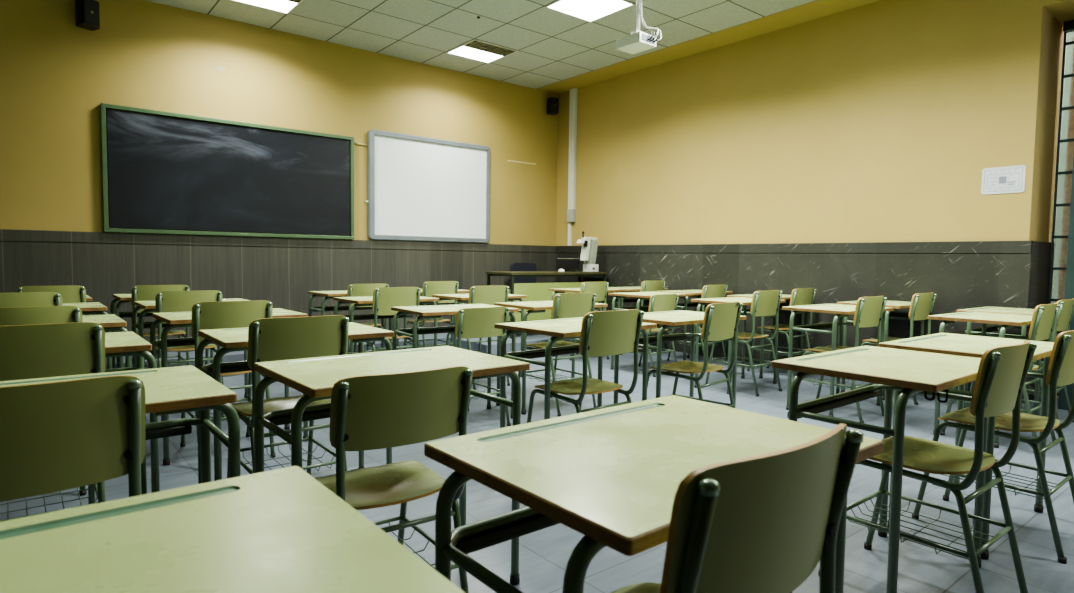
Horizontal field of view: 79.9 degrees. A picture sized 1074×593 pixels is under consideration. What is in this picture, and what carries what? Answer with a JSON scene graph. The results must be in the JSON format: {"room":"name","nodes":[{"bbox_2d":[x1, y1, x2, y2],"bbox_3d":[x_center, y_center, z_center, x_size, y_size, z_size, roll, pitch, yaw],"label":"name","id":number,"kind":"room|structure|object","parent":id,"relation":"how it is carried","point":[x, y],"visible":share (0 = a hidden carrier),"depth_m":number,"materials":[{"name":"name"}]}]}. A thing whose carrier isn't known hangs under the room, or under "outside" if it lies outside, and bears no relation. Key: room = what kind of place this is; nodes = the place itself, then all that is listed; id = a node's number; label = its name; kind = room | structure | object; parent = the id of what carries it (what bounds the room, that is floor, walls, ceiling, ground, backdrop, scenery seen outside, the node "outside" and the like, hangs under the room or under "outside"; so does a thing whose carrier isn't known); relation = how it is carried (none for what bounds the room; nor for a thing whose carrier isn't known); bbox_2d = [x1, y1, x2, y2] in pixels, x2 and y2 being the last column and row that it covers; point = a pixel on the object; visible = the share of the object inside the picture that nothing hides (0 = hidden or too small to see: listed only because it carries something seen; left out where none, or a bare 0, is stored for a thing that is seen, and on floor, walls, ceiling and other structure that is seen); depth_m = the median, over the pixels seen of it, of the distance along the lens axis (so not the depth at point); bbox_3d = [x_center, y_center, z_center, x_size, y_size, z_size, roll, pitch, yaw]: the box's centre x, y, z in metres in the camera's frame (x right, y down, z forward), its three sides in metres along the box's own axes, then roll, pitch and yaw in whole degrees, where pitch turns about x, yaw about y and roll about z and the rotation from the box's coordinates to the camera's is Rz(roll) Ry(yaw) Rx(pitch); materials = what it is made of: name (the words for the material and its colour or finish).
{"room":"classroom","nodes":[
{"label":"classroom","id":0,"kind":"room"},
{"bbox_2d":[0,0,557,245],"bbox_3d":[-3.281,-1.133,6.640,10.320,3.583,0.200,-2,4,-39],"label":"wall","id":1,"kind":"structure","parent":0,"point":[56,74],"depth_m":6.46,"materials":[{"name":"yellow paint"}]},
{"bbox_2d":[75,0,99,30],"bbox_3d":[-4.002,-2.503,5.690,0.222,0.231,0.143,3,4,31],"label":"wall speaker","id":2,"kind":"object","parent":1,"relation":"attached to","point":[87,15],"visible":1,"depth_m":5.63,"materials":[{"name":"black plastic"}]},
{"bbox_2d":[84,0,99,25],"bbox_3d":[-3.915,-2.496,5.638,0.007,0.194,0.122,3,4,31],"label":"grille","id":3,"kind":"object","parent":2,"relation":"attached to","point":[91,7],"depth_m":5.64,"materials":[{"name":"black metal"}]},
{"bbox_2d":[100,103,353,239],"bbox_3d":[-3.059,-1.213,6.649,2.410,1.170,0.056,-2,4,-39],"label":"blackboard","id":4,"kind":"object","parent":1,"relation":"attached to","point":[175,174],"visible":1,"depth_m":6.51,"materials":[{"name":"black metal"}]},
{"bbox_2d":[0,229,555,350],"bbox_3d":[-3.408,0.026,6.472,9.448,1.285,0.026,-2,4,-39],"label":"wall wainscoting","id":5,"kind":"structure","parent":1,"relation":"attached to","point":[282,272],"depth_m":6.75,"materials":[{"name":"wood"}]},
{"bbox_2d":[366,129,490,242],"bbox_3d":[-1.316,-1.337,8.060,1.770,1.286,0.048,-2,4,-39],"label":"whiteboard","id":6,"kind":"object","parent":1,"relation":"attached to","point":[420,188],"visible":1,"depth_m":8.00,"materials":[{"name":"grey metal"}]},
{"bbox_2d":[116,333,578,368],"bbox_3d":[-2.956,0.632,5.941,9.430,0.150,1.423,-2,4,-39],"label":"platform","id":7,"kind":"object","parent":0,"point":[235,356],"visible":0.19,"depth_m":7.18,"materials":[{"name":"tile"}]},
{"bbox_2d":[510,263,535,320],"bbox_3d":[-0.070,-0.005,8.605,0.440,0.886,0.467,-2,4,-39],"label":"chair","id":8,"kind":"object","parent":7,"relation":"on","point":[514,266],"visible":0.2,"depth_m":8.72,"materials":[{"name":"blue fabric"}]},
{"bbox_2d":[486,271,607,338],"bbox_3d":[0.151,0.072,8.224,1.600,0.780,0.550,-2,4,-39],"label":"desk","id":9,"kind":"object","parent":7,"relation":"on","point":[534,291],"visible":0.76,"depth_m":7.82,"materials":[{"name":"green metal"}]},
{"bbox_2d":[577,231,598,271],"bbox_3d":[0.662,-0.593,8.495,0.310,0.530,0.162,-2,4,-39],"label":"presenter","id":10,"kind":"object","parent":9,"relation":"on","point":[589,244],"visible":1,"depth_m":8.47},
{"bbox_2d":[147,0,816,88],"bbox_3d":[-0.457,-2.592,2.399,9.047,0.100,9.773,-2,4,-39],"label":"ceiling","id":11,"kind":"structure","parent":0,"point":[553,46],"depth_m":6.61,"materials":[{"name":"tile"}]},
{"bbox_2d":[232,0,302,13],"bbox_3d":[-2.504,-2.768,5.909,0.594,0.011,0.594,-2,4,-39],"label":"recessed light","id":12,"kind":"object","parent":11,"relation":"in","point":[283,6],"visible":1,"depth_m":6.09,"materials":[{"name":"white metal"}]},
{"bbox_2d":[446,39,517,62],"bbox_3d":[-0.639,-2.833,7.419,0.594,0.011,0.594,-2,4,-39],"label":"recessed light","id":13,"kind":"object","parent":11,"relation":"in","point":[475,49],"visible":1,"depth_m":7.40,"materials":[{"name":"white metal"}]},
{"bbox_2d":[449,46,502,61],"bbox_3d":[-0.716,-2.840,7.513,0.566,0.008,0.323,-2,4,-39],"label":"diffuser","id":14,"kind":"object","parent":13,"relation":"attached to","point":[469,52],"depth_m":7.49,"materials":[{"name":"white plastic"}]},
{"bbox_2d":[545,0,634,21],"bbox_3d":[0.494,-2.736,6.024,0.594,0.011,0.594,-2,4,-39],"label":"recessed light","id":15,"kind":"object","parent":11,"relation":"in","point":[587,10],"visible":1,"depth_m":6.07,"materials":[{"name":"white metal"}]},
{"bbox_2d":[616,0,661,53],"bbox_3d":[0.833,-2.361,5.221,0.210,0.657,0.360,-2,4,-39],"label":"ceiling projector","id":16,"kind":"object","parent":11,"relation":"hanging from","point":[638,41],"visible":1,"depth_m":5.21,"materials":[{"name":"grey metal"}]},
{"bbox_2d":[0,347,1073,592],"bbox_3d":[-0.068,0.979,2.963,10.570,0.120,10.173,-2,4,-39],"label":"floor","id":17,"kind":"structure","parent":0,"point":[544,554],"depth_m":2.90,"materials":[{"name":"tile"}]},
{"bbox_2d":[0,292,62,307],"bbox_3d":[-3.034,0.398,3.771,0.392,0.868,0.526,-2,4,-39],"label":"chair","id":18,"kind":"object","parent":17,"relation":"on","point":[18,299],"visible":0.12,"depth_m":3.60,"materials":[{"name":"green plastic"}]},
{"bbox_2d":[0,306,85,495],"bbox_3d":[-2.341,0.460,2.958,0.392,0.858,0.526,-2,4,-39],"label":"chair","id":19,"kind":"object","parent":17,"relation":"on","point":[9,316],"visible":0.14,"depth_m":2.78,"materials":[{"name":"green plastic"}]},
{"bbox_2d":[17,285,85,302],"bbox_3d":[-3.552,0.341,4.701,0.392,0.860,0.526,-2,4,-39],"label":"chair","id":20,"kind":"object","parent":17,"relation":"on","point":[69,293],"visible":0.09,"depth_m":4.55,"materials":[{"name":"green plastic"}]},
{"bbox_2d":[0,322,105,521],"bbox_3d":[-1.743,0.507,2.221,0.392,0.865,0.526,-2,4,-39],"label":"chair","id":21,"kind":"object","parent":17,"relation":"on","point":[77,348],"visible":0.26,"depth_m":2.06,"materials":[{"name":"green plastic"}]},
{"bbox_2d":[0,483,98,521],"bbox_3d":[-1.751,0.716,2.240,0.364,0.042,0.416,-2,4,-39],"label":"wire basket","id":22,"kind":"object","parent":21,"relation":"on","point":[95,485],"depth_m":2.26,"materials":[{"name":"green metal"}]},
{"bbox_2d":[0,375,144,501],"bbox_3d":[-1.077,0.572,1.354,0.392,0.855,0.526,-2,4,-39],"label":"chair","id":23,"kind":"object","parent":17,"relation":"on","point":[60,435],"visible":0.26,"depth_m":1.20,"materials":[{"name":"plastic"}]},
{"bbox_2d":[62,302,111,368],"bbox_3d":[-3.095,0.440,3.967,0.758,0.760,0.500,-2,4,-39],"label":"school desk","id":24,"kind":"object","parent":17,"relation":"on","point":[86,307],"visible":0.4,"depth_m":4.04,"materials":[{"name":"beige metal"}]},
{"bbox_2d":[82,314,131,367],"bbox_3d":[-2.431,0.498,3.118,0.758,0.760,0.500,-2,4,-39],"label":"school desk","id":25,"kind":"object","parent":17,"relation":"on","point":[110,322],"visible":0.3,"depth_m":3.19,"materials":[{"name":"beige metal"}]},
{"bbox_2d":[0,365,240,483],"bbox_3d":[-1.154,0.608,1.537,0.758,0.760,0.500,-2,4,-39],"label":"school desk","id":26,"kind":"object","parent":17,"relation":"on","point":[178,389],"visible":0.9,"depth_m":1.65,"materials":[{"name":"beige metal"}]},
{"bbox_2d":[105,331,159,494],"bbox_3d":[-1.850,0.551,2.355,0.758,0.760,0.500,-2,4,-39],"label":"school desk","id":27,"kind":"object","parent":17,"relation":"on","point":[117,344],"visible":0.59,"depth_m":2.45,"materials":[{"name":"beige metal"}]},
{"bbox_2d":[131,285,189,368],"bbox_3d":[-3.021,0.326,5.119,0.392,0.855,0.526,-2,4,-38],"label":"chair","id":28,"kind":"object","parent":17,"relation":"on","point":[140,292],"visible":0.46,"depth_m":4.91,"materials":[{"name":"green plastic"}]},
{"bbox_2d":[132,355,186,368],"bbox_3d":[-3.028,0.532,5.137,0.364,0.042,0.416,-2,4,-38],"label":"wire basket","id":29,"kind":"object","parent":28,"relation":"on","point":[179,356],"depth_m":5.16,"materials":[{"name":"green metal"}]},
{"bbox_2d":[110,294,223,384],"bbox_3d":[-3.037,0.364,5.274,0.758,0.760,0.500,-2,4,-39],"label":"school desk","id":30,"kind":"object","parent":17,"relation":"on","point":[122,298],"visible":0.26,"depth_m":5.16,"materials":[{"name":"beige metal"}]},
{"bbox_2d":[155,290,224,420],"bbox_3d":[-2.406,0.377,4.382,0.392,0.856,0.526,-2,4,-39],"label":"chair","id":31,"kind":"object","parent":17,"relation":"on","point":[165,301],"visible":0.42,"depth_m":4.17,"materials":[{"name":"green plastic"}]},
{"bbox_2d":[131,298,260,419],"bbox_3d":[-2.402,0.415,4.541,0.758,0.760,0.500,-2,4,-39],"label":"school desk","id":32,"kind":"object","parent":17,"relation":"on","point":[149,306],"visible":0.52,"depth_m":4.42,"materials":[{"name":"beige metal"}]},
{"bbox_2d":[180,300,275,457],"bbox_3d":[-1.718,0.437,3.539,0.392,0.853,0.526,-2,4,-38],"label":"chair","id":33,"kind":"object","parent":17,"relation":"on","point":[218,314],"visible":0.35,"depth_m":3.34,"materials":[{"name":"green plastic"}]},
{"bbox_2d":[187,398,251,421],"bbox_3d":[-1.726,0.642,3.558,0.364,0.041,0.416,-2,4,-38],"label":"wire basket","id":34,"kind":"object","parent":33,"relation":"on","point":[248,399],"depth_m":3.46,"materials":[{"name":"green metal"}]},
{"bbox_2d":[150,308,308,465],"bbox_3d":[-1.747,0.475,3.667,0.758,0.760,0.500,-2,4,-40],"label":"school desk","id":35,"kind":"object","parent":17,"relation":"on","point":[174,319],"visible":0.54,"depth_m":3.53,"materials":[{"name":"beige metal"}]},
{"bbox_2d":[0,466,464,592],"bbox_3d":[-0.499,0.670,0.629,0.758,0.760,0.500,-2,4,-39],"label":"school desk","id":36,"kind":"object","parent":17,"relation":"on","point":[282,530],"visible":1,"depth_m":0.73,"materials":[{"name":"laminate"}]},
{"bbox_2d":[227,315,348,478],"bbox_3d":[-1.067,0.493,2.730,0.392,0.853,0.526,-2,4,-38],"label":"chair","id":37,"kind":"object","parent":17,"relation":"on","point":[269,339],"visible":0.49,"depth_m":2.55,"materials":[{"name":"green plastic"}]},
{"bbox_2d":[240,438,335,473],"bbox_3d":[-1.075,0.698,2.748,0.364,0.041,0.416,-2,4,-38],"label":"wire basket","id":38,"kind":"object","parent":37,"relation":"on","point":[310,440],"depth_m":2.82,"materials":[{"name":"green metal"}]},
{"bbox_2d":[196,322,393,483],"bbox_3d":[-1.069,0.531,2.866,0.758,0.760,0.500,-2,4,-38],"label":"school desk","id":39,"kind":"object","parent":17,"relation":"on","point":[230,339],"visible":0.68,"depth_m":2.75,"materials":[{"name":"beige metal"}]},
{"bbox_2d":[308,290,398,349],"bbox_3d":[-1.730,0.334,6.075,0.758,0.760,0.500,-2,4,-39],"label":"school desk","id":40,"kind":"object","parent":17,"relation":"on","point":[327,294],"visible":0.39,"depth_m":5.96,"materials":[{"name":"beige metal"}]},
{"bbox_2d":[347,283,388,352],"bbox_3d":[-1.652,0.296,5.970,0.392,0.850,0.526,-2,4,-39],"label":"chair","id":41,"kind":"object","parent":17,"relation":"on","point":[353,290],"visible":0.23,"depth_m":5.75,"materials":[{"name":"green plastic"}]},
{"bbox_2d":[347,344,384,352],"bbox_3d":[-1.660,0.501,5.988,0.364,0.041,0.416,-2,4,-39],"label":"wire basket","id":42,"kind":"object","parent":41,"relation":"on","point":[367,348],"depth_m":6.08,"materials":[{"name":"green metal"}]},
{"bbox_2d":[333,296,438,351],"bbox_3d":[-1.230,0.390,5.242,0.758,0.760,0.500,-2,4,-38],"label":"school desk","id":43,"kind":"object","parent":17,"relation":"on","point":[362,300],"visible":0.34,"depth_m":5.19,"materials":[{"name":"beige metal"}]},
{"bbox_2d":[354,287,420,351],"bbox_3d":[-1.202,0.347,5.101,0.392,0.863,0.526,-2,4,-39],"label":"chair","id":44,"kind":"object","parent":17,"relation":"on","point":[384,298],"visible":0.44,"depth_m":4.88,"materials":[{"name":"green plastic"}]},
{"bbox_2d":[254,346,529,584],"bbox_3d":[-0.454,0.588,2.038,0.758,0.760,0.500,-2,4,-40],"label":"school desk","id":45,"kind":"object","parent":17,"relation":"on","point":[315,377],"visible":0.65,"depth_m":1.97,"materials":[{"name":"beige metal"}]},
{"bbox_2d":[315,366,472,592],"bbox_3d":[-0.467,0.579,1.875,0.392,0.796,0.526,-2,4,-36],"label":"chair","id":46,"kind":"object","parent":17,"relation":"on","point":[368,412],"visible":0.66,"depth_m":1.71,"materials":[{"name":"green plastic"}]},
{"bbox_2d":[373,516,458,569],"bbox_3d":[-0.475,0.771,1.893,0.364,0.039,0.416,-2,4,-36],"label":"wire basket","id":47,"kind":"object","parent":46,"relation":"on","point":[402,519],"depth_m":2.06,"materials":[{"name":"green metal"}]},
{"bbox_2d":[403,281,458,348],"bbox_3d":[-1.067,0.270,6.431,0.392,0.864,0.526,-2,4,-39],"label":"chair","id":48,"kind":"object","parent":17,"relation":"on","point":[429,288],"visible":0.55,"depth_m":6.25,"materials":[{"name":"green plastic"}]},
{"bbox_2d":[407,339,452,347],"bbox_3d":[-1.075,0.478,6.449,0.364,0.042,0.416,-2,4,-39],"label":"wire basket","id":49,"kind":"object","parent":48,"relation":"on","point":[423,345],"depth_m":6.39,"materials":[{"name":"green metal"}]},
{"bbox_2d":[391,304,518,418],"bbox_3d":[-0.552,0.454,4.303,0.758,0.760,0.500,-2,4,-35],"label":"school desk","id":50,"kind":"object","parent":17,"relation":"on","point":[430,311],"visible":0.56,"depth_m":4.26,"materials":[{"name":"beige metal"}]},
{"bbox_2d":[446,285,509,389],"bbox_3d":[-0.531,0.327,5.580,0.392,0.864,0.526,-2,4,-39],"label":"chair","id":51,"kind":"object","parent":17,"relation":"on","point":[489,295],"visible":0.31,"depth_m":5.37,"materials":[{"name":"green plastic"}]},
{"bbox_2d":[432,294,526,376],"bbox_3d":[-0.521,0.366,5.808,0.758,0.760,0.500,-2,4,-39],"label":"school desk","id":52,"kind":"object","parent":17,"relation":"on","point":[461,298],"visible":0.29,"depth_m":5.68,"materials":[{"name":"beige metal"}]},
{"bbox_2d":[455,307,510,425],"bbox_3d":[-0.471,0.447,4.256,0.392,0.782,0.526,-2,4,-39],"label":"chair","id":53,"kind":"object","parent":17,"relation":"on","point":[470,322],"visible":0.42,"depth_m":4.04,"materials":[{"name":"green plastic"}]},
{"bbox_2d":[470,382,499,398],"bbox_3d":[-0.479,0.635,4.274,0.364,0.038,0.416,-2,4,-39],"label":"wire basket","id":54,"kind":"object","parent":53,"relation":"on","point":[494,392],"depth_m":4.32,"materials":[{"name":"green metal"}]},
{"bbox_2d":[494,301,607,414],"bbox_3d":[0.101,0.430,4.844,0.758,0.760,0.500,-2,4,-37],"label":"school desk","id":55,"kind":"object","parent":17,"relation":"on","point":[531,306],"visible":0.24,"depth_m":4.65,"materials":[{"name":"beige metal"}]},
{"bbox_2d":[518,292,596,416],"bbox_3d":[0.140,0.388,4.749,0.392,0.856,0.526,-2,4,-39],"label":"chair","id":56,"kind":"object","parent":17,"relation":"on","point":[565,305],"visible":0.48,"depth_m":4.57,"materials":[{"name":"green metal"}]},
{"bbox_2d":[520,368,590,382],"bbox_3d":[0.132,0.595,4.767,0.364,0.042,0.416,-2,4,-39],"label":"wire basket","id":57,"kind":"object","parent":56,"relation":"on","point":[553,380],"depth_m":4.78,"materials":[{"name":"green metal"}]},
{"bbox_2d":[494,317,656,427],"bbox_3d":[0.203,0.520,3.339,0.758,0.760,0.500,-2,5,-42],"label":"school desk","id":58,"kind":"object","parent":17,"relation":"on","point":[565,328],"visible":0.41,"depth_m":3.21,"materials":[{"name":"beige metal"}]},
{"bbox_2d":[554,282,608,359],"bbox_3d":[0.492,0.255,7.103,0.392,0.856,0.526,-2,4,-39],"label":"chair","id":59,"kind":"object","parent":17,"relation":"on","point":[599,288],"visible":0.27,"depth_m":6.92,"materials":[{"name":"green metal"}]},
{"bbox_2d":[527,309,643,422],"bbox_3d":[0.226,0.480,3.199,0.392,0.857,0.526,-2,4,-40],"label":"chair","id":60,"kind":"object","parent":17,"relation":"on","point":[603,333],"visible":0.81,"depth_m":3.03,"materials":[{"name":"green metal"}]},
{"bbox_2d":[549,288,623,360],"bbox_3d":[0.553,0.294,7.269,0.758,0.760,0.500,-2,4,-39],"label":"school desk","id":61,"kind":"object","parent":17,"relation":"on","point":[557,290],"visible":0.29,"depth_m":7.17,"materials":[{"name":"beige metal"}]},
{"bbox_2d":[608,291,691,369],"bbox_3d":[1.135,0.348,6.481,0.758,0.760,0.500,-2,4,-39],"label":"school desk","id":62,"kind":"object","parent":17,"relation":"on","point":[643,295],"visible":0.53,"depth_m":6.43,"materials":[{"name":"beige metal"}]},
{"bbox_2d":[640,280,665,350],"bbox_3d":[1.228,0.230,7.673,0.392,0.858,0.526,-2,4,-39],"label":"chair","id":63,"kind":"object","parent":17,"relation":"on","point":[646,286],"visible":0.23,"depth_m":7.45,"materials":[{"name":"green metal"}]},
{"bbox_2d":[424,395,882,592],"bbox_3d":[0.219,0.646,1.200,0.758,0.760,0.500,-2,4,-39],"label":"school desk","id":64,"kind":"object","parent":17,"relation":"on","point":[612,476],"visible":0.85,"depth_m":1.09,"materials":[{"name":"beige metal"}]},
{"bbox_2d":[629,294,678,376],"bbox_3d":[1.087,0.351,6.302,0.392,0.774,0.526,-2,4,-39],"label":"chair","id":65,"kind":"object","parent":17,"relation":"on","point":[658,302],"visible":0.56,"depth_m":6.11,"materials":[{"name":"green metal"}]},
{"bbox_2d":[629,348,673,355],"bbox_3d":[1.079,0.537,6.319,0.364,0.038,0.416,-2,4,-39],"label":"wire basket","id":66,"kind":"object","parent":65,"relation":"on","point":[649,351],"depth_m":6.22,"materials":[{"name":"green metal"}]},
{"bbox_2d":[613,310,746,407],"bbox_3d":[0.852,0.494,3.920,0.758,0.760,0.500,-2,4,-39],"label":"school desk","id":67,"kind":"object","parent":17,"relation":"on","point":[668,319],"visible":0.43,"depth_m":3.81,"materials":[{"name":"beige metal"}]},
{"bbox_2d":[656,290,732,356],"bbox_3d":[1.729,0.321,7.065,0.758,0.760,0.500,-2,4,-39],"label":"school desk","id":68,"kind":"object","parent":17,"relation":"on","point":[694,293],"visible":0.3,"depth_m":7.16,"materials":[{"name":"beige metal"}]},
{"bbox_2d":[647,301,742,407],"bbox_3d":[0.909,0.451,3.814,0.526,0.860,0.392,4,5,43],"label":"chair","id":69,"kind":"object","parent":17,"relation":"on","point":[721,320],"visible":0.84,"depth_m":3.67,"materials":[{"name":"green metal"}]},
{"bbox_2d":[664,394,732,406],"bbox_3d":[0.901,0.658,3.832,0.416,0.042,0.364,4,5,43],"label":"wire basket","id":70,"kind":"object","parent":69,"relation":"on","point":[731,401],"depth_m":3.91,"materials":[{"name":"green metal"}]},
{"bbox_2d":[667,284,727,363],"bbox_3d":[1.733,0.287,6.900,0.392,0.848,0.526,-2,4,-39],"label":"chair","id":71,"kind":"object","parent":17,"relation":"on","point":[708,291],"visible":0.38,"depth_m":6.70,"materials":[{"name":"green metal"}]},
{"bbox_2d":[675,337,722,345],"bbox_3d":[1.725,0.491,6.918,0.364,0.041,0.416,-2,4,-39],"label":"wire basket","id":72,"kind":"object","parent":71,"relation":"on","point":[702,343],"depth_m":6.84,"materials":[{"name":"green metal"}]},
{"bbox_2d":[610,423,863,592],"bbox_3d":[0.182,0.605,1.027,0.392,0.860,0.526,-2,4,-39],"label":"chair","id":73,"kind":"object","parent":17,"relation":"on","point":[763,523],"visible":1,"depth_m":0.79,"materials":[{"name":"green metal"}]},
{"bbox_2d":[691,297,785,393],"bbox_3d":[1.759,0.406,5.633,0.758,0.760,0.500,-2,4,-40],"label":"school desk","id":74,"kind":"object","parent":17,"relation":"on","point":[706,301],"visible":0.49,"depth_m":5.55,"materials":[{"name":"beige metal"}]},
{"bbox_2d":[705,290,782,395],"bbox_3d":[1.778,0.365,5.497,0.392,0.858,0.526,-2,4,-39],"label":"chair","id":75,"kind":"object","parent":17,"relation":"on","point":[764,303],"visible":0.84,"depth_m":5.33,"materials":[{"name":"green metal"}]},
{"bbox_2d":[711,356,771,368],"bbox_3d":[1.770,0.572,5.516,0.364,0.042,0.416,-2,4,-39],"label":"wire basket","id":76,"kind":"object","parent":75,"relation":"on","point":[751,365],"depth_m":5.50,"materials":[{"name":"green metal"}]},
{"bbox_2d":[727,294,803,377],"bbox_3d":[2.288,0.370,6.362,0.758,0.760,0.500,-2,4,-39],"label":"school desk","id":77,"kind":"object","parent":17,"relation":"on","point":[784,297],"visible":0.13,"depth_m":6.25,"materials":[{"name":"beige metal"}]},
{"bbox_2d":[747,288,815,375],"bbox_3d":[2.408,0.332,6.291,0.392,0.848,0.526,-2,4,-39],"label":"chair","id":78,"kind":"object","parent":17,"relation":"on","point":[799,296],"visible":0.62,"depth_m":6.16,"materials":[{"name":"green metal"}]},
{"bbox_2d":[753,346,806,355],"bbox_3d":[2.401,0.536,6.309,0.364,0.041,0.416,-2,4,-39],"label":"wire basket","id":79,"kind":"object","parent":78,"relation":"on","point":[779,351],"depth_m":6.29,"materials":[{"name":"green metal"}]},
{"bbox_2d":[782,304,893,416],"bbox_3d":[2.252,0.460,4.828,0.758,0.760,0.500,-2,4,-38],"label":"school desk","id":80,"kind":"object","parent":17,"relation":"on","point":[841,310],"visible":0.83,"depth_m":4.72,"materials":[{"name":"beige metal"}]},
{"bbox_2d":[803,296,886,422],"bbox_3d":[2.202,0.417,4.658,0.392,0.863,0.526,-2,4,-39],"label":"chair","id":81,"kind":"object","parent":17,"relation":"on","point":[869,311],"visible":0.61,"depth_m":4.47,"materials":[{"name":"green metal"}]},
{"bbox_2d":[803,375,874,389],"bbox_3d":[2.194,0.625,4.676,0.364,0.042,0.416,-2,4,-39],"label":"wire basket","id":82,"kind":"object","parent":81,"relation":"on","point":[821,381],"depth_m":4.59,"materials":[{"name":"green metal"}]},
{"bbox_2d":[772,346,987,592],"bbox_3d":[1.211,0.600,2.204,0.758,0.760,0.500,-2,4,-39],"label":"school desk","id":83,"kind":"object","parent":17,"relation":"on","point":[909,372],"visible":0.87,"depth_m":2.07,"materials":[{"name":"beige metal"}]},
{"bbox_2d":[837,300,923,399],"bbox_3d":[2.960,0.431,5.479,0.758,0.760,0.500,-2,4,-39],"label":"school desk","id":84,"kind":"object","parent":17,"relation":"on","point":[896,305],"visible":0.29,"depth_m":5.35,"materials":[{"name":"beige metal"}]},
{"bbox_2d":[851,292,936,404],"bbox_3d":[2.930,0.390,5.260,0.392,0.865,0.526,-2,4,-39],"label":"chair","id":85,"kind":"object","parent":17,"relation":"on","point":[921,307],"visible":0.5,"depth_m":5.03,"materials":[{"name":"green metal"}]},
{"bbox_2d":[818,340,1036,592],"bbox_3d":[1.295,0.557,2.130,0.392,0.857,0.526,-2,4,-39],"label":"chair","id":86,"kind":"object","parent":17,"relation":"on","point":[1002,372],"visible":0.91,"depth_m":2.02,"materials":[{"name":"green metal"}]},
{"bbox_2d":[846,490,1011,559],"bbox_3d":[1.287,0.763,2.148,0.364,0.042,0.416,-2,4,-39],"label":"wire basket","id":87,"kind":"object","parent":86,"relation":"on","point":[971,554],"depth_m":2.12,"materials":[{"name":"green metal"}]},
{"bbox_2d":[878,333,1053,559],"bbox_3d":[1.849,0.578,2.728,0.758,0.760,0.500,-2,4,-39],"label":"school desk","id":88,"kind":"object","parent":17,"relation":"on","point":[941,343],"visible":0.32,"depth_m":2.65,"materials":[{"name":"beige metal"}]},
{"bbox_2d":[927,311,1056,447],"bbox_3d":[2.942,0.507,4.171,0.758,0.760,0.500,-2,4,-37],"label":"school desk","id":89,"kind":"object","parent":17,"relation":"on","point":[1007,320],"visible":0.56,"depth_m":4.08,"materials":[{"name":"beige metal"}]},
{"bbox_2d":[912,330,1073,563],"bbox_3d":[1.923,0.537,2.645,0.392,0.853,0.526,-2,4,-39],"label":"chair","id":90,"kind":"object","parent":17,"relation":"on","point":[1060,371],"visible":0.84,"depth_m":2.48,"materials":[{"name":"green metal"}]},
{"bbox_2d":[941,459,1071,498],"bbox_3d":[1.915,0.742,2.663,0.364,0.041,0.416,-2,4,-39],"label":"wire basket","id":91,"kind":"object","parent":90,"relation":"on","point":[1047,494],"depth_m":2.60,"materials":[{"name":"green metal"}]},
{"bbox_2d":[956,306,1033,408],"bbox_3d":[3.490,0.481,4.739,0.758,0.760,0.500,-2,4,-39],"label":"school desk","id":92,"kind":"object","parent":17,"relation":"on","point":[1005,310],"visible":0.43,"depth_m":4.67,"materials":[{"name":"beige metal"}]},
{"bbox_2d":[940,303,1060,446],"bbox_3d":[2.897,0.463,4.000,0.392,0.867,0.526,-2,4,-39],"label":"chair","id":93,"kind":"object","parent":17,"relation":"on","point":[1044,316],"visible":0.45,"depth_m":3.77,"materials":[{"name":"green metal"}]},
{"bbox_2d":[953,399,1040,412],"bbox_3d":[2.889,0.672,4.019,0.364,0.042,0.416,-2,4,-39],"label":"wire basket","id":94,"kind":"object","parent":93,"relation":"on","point":[1029,410],"depth_m":3.89,"materials":[{"name":"green metal"}]},
{"bbox_2d":[1025,299,1073,429],"bbox_3d":[3.463,0.438,4.548,0.392,0.867,0.526,-2,4,-39],"label":"chair","id":95,"kind":"object","parent":17,"relation":"on","point":[1066,311],"visible":0.34,"depth_m":4.32,"materials":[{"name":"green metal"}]},
{"bbox_2d":[1025,381,1064,393],"bbox_3d":[3.455,0.647,4.567,0.364,0.042,0.416,-2,4,-39],"label":"wire basket","id":96,"kind":"object","parent":95,"relation":"on","point":[1060,387],"depth_m":4.50,"materials":[{"name":"green metal"}]},
{"bbox_2d":[556,0,1073,245],"bbox_3d":[3.615,-0.995,5.818,0.650,3.583,9.773,-2,4,-39],"label":"wall","id":97,"kind":"structure","parent":0,"point":[881,120],"depth_m":6.14,"materials":[{"name":"yellow paint"}]},
{"bbox_2d":[567,88,576,245],"bbox_3d":[0.493,-1.819,9.068,0.064,2.196,0.120,-2,4,-39],"label":"cable conduit","id":98,"kind":"object","parent":97,"relation":"attached to","point":[571,211],"visible":1,"depth_m":9.04,"materials":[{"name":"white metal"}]},
{"bbox_2d":[537,0,878,93],"bbox_3d":[3.221,-2.719,5.378,0.423,0.100,9.773,-2,4,-39],"label":"ceiling beam","id":99,"kind":"structure","parent":97,"relation":"attached to","point":[810,11],"depth_m":6.96,"materials":[{"name":"yellow paint"}]},
{"bbox_2d":[555,241,1054,402],"bbox_3d":[2.309,0.043,7.453,0.676,1.285,5.705,-2,4,-39],"label":"wall wainscoting","id":100,"kind":"structure","parent":97,"relation":"attached to","point":[962,274],"depth_m":6.16,"materials":[{"name":"grey stone"}]},
{"bbox_2d":[981,165,1025,194],"bbox_3d":[3.739,-0.934,5.144,0.006,0.213,0.293,-2,4,-39],"label":"sign","id":101,"kind":"object","parent":97,"relation":"attached to","point":[1008,179],"depth_m":5.14,"materials":[{"name":"white paper"}]},
{"bbox_2d":[1046,20,1073,395],"bbox_3d":[4.694,-0.666,4.841,0.080,3.070,1.266,-2,4,-39],"label":"window","id":102,"kind":"structure","parent":97,"relation":"in","point":[1064,170],"depth_m":5.27,"materials":[{"name":"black metal"}]},
{"bbox_2d":[1058,154,1073,409],"bbox_3d":[4.441,-0.640,4.289,0.129,3.075,1.365,-2,4,-39],"label":"door","id":103,"kind":"structure","parent":97,"relation":"in","point":[1069,286],"depth_m":4.82,"materials":[{"name":"teal metal"}]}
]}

